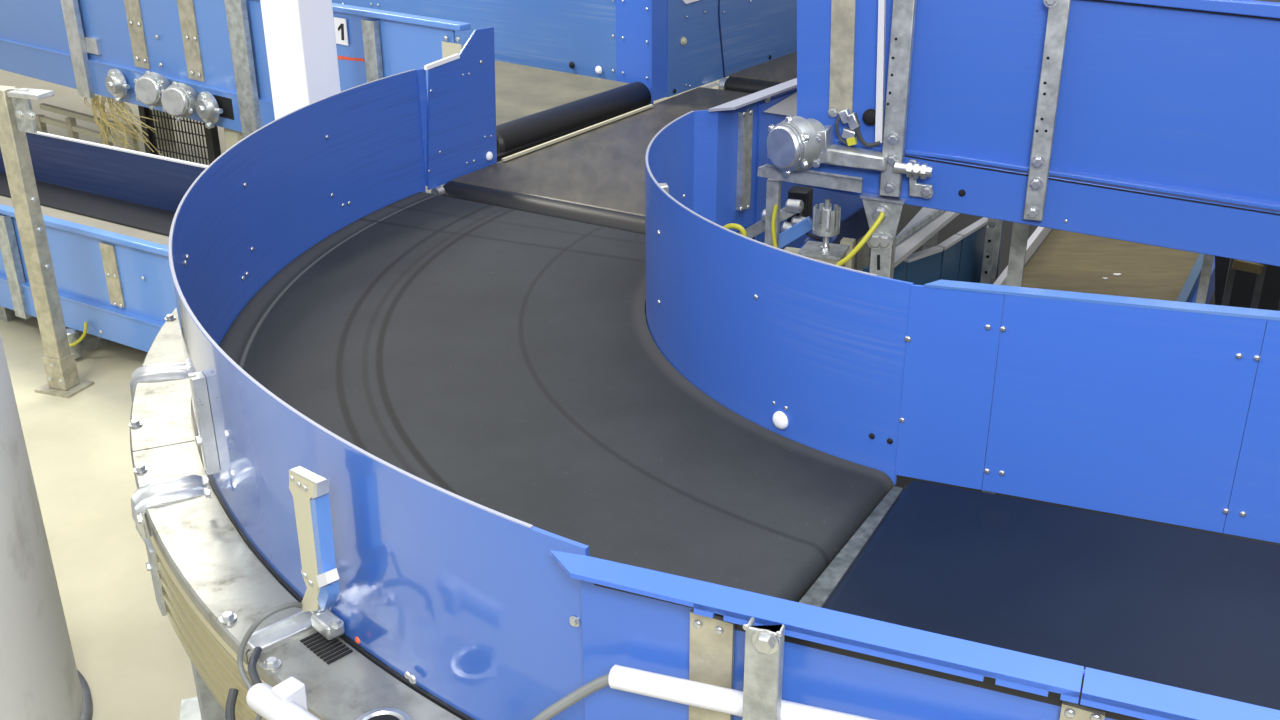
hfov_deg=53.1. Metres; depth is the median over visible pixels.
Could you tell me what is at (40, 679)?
round column
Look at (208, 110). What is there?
flange
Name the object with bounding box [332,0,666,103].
guard
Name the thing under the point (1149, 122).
conveyor
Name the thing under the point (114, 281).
conveyor
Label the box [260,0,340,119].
square column
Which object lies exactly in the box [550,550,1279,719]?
guard
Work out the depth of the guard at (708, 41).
6.56 m
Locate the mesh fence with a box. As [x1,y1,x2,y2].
[138,105,220,164]
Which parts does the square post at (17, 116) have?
bracket arm, plate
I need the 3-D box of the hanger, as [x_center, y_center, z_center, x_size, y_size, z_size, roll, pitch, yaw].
[0.541,0.053,4.153,0.200,1.198,0.119,9,26,20]
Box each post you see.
[0,86,94,397]
[742,617,784,719]
[980,218,1001,283]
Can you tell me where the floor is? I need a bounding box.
[0,69,1279,719]
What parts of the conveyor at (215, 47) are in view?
joint plate, leg, joint plate, frame, panel, leg, rail, joint plate, guide plate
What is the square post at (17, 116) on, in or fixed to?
on the floor
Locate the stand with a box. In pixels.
[1215,256,1279,332]
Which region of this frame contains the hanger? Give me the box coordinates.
[784,199,849,266]
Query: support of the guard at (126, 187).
attached to the conveyor at (114, 281)
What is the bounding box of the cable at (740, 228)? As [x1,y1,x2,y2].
[723,223,746,236]
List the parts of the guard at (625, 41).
guard panel, joint panel, corner post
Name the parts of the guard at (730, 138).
guard panel, guard panel, lap panel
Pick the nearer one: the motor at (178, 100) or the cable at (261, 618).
the cable at (261, 618)
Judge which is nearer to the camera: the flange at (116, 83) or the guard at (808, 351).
the guard at (808, 351)
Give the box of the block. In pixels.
[310,608,344,639]
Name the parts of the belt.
leg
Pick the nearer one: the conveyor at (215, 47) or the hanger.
the hanger
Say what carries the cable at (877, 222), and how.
attached to the conveyor at (1149, 122)
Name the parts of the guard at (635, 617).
rail, joint plate, guard panel, rail, joint plate, rail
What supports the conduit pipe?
attached to the conveyor at (507, 361)
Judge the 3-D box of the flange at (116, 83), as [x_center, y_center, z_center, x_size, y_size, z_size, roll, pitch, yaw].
[-2.807,-1.468,6.878,0.196,0.183,0.080,19,30,36]
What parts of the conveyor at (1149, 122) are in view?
joint plate, tension arm, leg, leg, panel, frame, rail, leg, panel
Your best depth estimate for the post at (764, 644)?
1.59 m
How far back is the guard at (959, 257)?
5.28 m
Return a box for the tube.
[532,665,876,719]
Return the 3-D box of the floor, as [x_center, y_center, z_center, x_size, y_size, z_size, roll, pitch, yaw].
[-0.706,-0.965,8.001,21.000,0.072,21.000,0,24,0]
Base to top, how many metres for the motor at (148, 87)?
0.198 m
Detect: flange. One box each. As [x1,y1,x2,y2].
[105,69,129,102]
[195,92,222,128]
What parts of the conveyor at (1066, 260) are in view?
rail, rail, frame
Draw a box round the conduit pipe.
[246,676,320,719]
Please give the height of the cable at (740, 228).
0.160 m
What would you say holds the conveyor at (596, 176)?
on the floor
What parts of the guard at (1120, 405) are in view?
guard panel, guard panel, guard panel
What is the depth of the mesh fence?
7.66 m
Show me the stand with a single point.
(1238, 283)
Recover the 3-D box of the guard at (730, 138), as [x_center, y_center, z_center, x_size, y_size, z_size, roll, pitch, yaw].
[0.761,-0.792,4.886,0.103,0.670,1.848,17,29,33]
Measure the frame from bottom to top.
1.134 m
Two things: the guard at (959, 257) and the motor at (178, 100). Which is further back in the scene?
the motor at (178, 100)
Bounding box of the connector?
[835,108,879,146]
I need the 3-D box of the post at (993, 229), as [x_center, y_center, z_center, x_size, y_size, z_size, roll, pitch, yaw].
[1.491,-0.482,5.433,0.056,1.120,0.078,9,26,20]
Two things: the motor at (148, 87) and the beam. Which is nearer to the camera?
the beam
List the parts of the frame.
leg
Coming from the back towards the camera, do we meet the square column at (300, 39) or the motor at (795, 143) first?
the square column at (300, 39)
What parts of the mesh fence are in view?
post, post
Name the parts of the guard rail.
leg, leg, rail, rail, leg, leg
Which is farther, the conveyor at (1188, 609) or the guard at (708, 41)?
the guard at (708, 41)
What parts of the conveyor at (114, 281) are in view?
leg, frame, rail, panel, cross arm, joint plate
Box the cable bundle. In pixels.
[84,95,161,155]
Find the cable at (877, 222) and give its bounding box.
[836,212,884,265]
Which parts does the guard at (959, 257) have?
guard panel, guard panel, guard panel, guard panel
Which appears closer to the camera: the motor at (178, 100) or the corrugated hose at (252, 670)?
the corrugated hose at (252, 670)
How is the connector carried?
on the conveyor at (1149, 122)
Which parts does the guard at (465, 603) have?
bracket plate, sensor bracket, joint plate, plate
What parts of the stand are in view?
leg, leg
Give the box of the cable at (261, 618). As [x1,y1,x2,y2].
[237,602,301,719]
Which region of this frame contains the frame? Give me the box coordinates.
[739,186,868,268]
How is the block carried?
attached to the conveyor at (507, 361)
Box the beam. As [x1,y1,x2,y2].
[894,207,959,267]
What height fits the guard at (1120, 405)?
0.536 m
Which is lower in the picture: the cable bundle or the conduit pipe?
the conduit pipe
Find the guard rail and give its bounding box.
[35,103,139,151]
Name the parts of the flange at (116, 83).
threaded rod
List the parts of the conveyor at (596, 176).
leg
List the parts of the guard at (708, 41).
guard panel, guard panel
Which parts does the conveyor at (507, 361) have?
skirt panel, foot plate, leg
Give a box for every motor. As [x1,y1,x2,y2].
[134,70,170,109]
[160,81,197,120]
[767,115,828,176]
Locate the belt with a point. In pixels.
(768, 74)
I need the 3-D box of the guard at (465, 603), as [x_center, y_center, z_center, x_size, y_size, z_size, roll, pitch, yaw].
[-0.746,-0.277,3.427,0.861,0.588,3.665,-4,24,-7]
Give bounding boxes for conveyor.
[0,0,652,184]
[0,195,175,358]
[129,192,893,719]
[431,87,870,270]
[757,0,1279,493]
[799,481,1279,709]
[993,226,1214,303]
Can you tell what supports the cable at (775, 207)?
hanging from the conveyor at (1149, 122)
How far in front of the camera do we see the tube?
1.70 m
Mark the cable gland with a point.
(381, 713)
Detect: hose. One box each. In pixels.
[225,688,238,719]
[248,646,261,684]
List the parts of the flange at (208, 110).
threaded rod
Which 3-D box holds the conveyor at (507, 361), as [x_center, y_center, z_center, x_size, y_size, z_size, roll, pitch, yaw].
[-0.392,0.450,3.495,1.924,1.021,3.490,0,24,0]
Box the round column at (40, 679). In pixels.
[0,333,92,719]
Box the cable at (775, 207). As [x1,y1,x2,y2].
[771,205,777,247]
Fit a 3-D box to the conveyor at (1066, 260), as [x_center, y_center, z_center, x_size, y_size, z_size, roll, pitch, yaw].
[2.156,-0.289,5.805,0.808,0.455,2.638,12,27,26]
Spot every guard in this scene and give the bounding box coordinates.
[0,131,208,235]
[168,27,588,719]
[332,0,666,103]
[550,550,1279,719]
[645,111,913,484]
[667,0,796,96]
[693,78,862,249]
[863,217,1003,284]
[895,280,1279,542]
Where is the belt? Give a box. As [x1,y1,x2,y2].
[718,52,937,249]
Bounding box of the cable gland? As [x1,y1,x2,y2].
[356,708,410,719]
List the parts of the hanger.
block lid, rod, rod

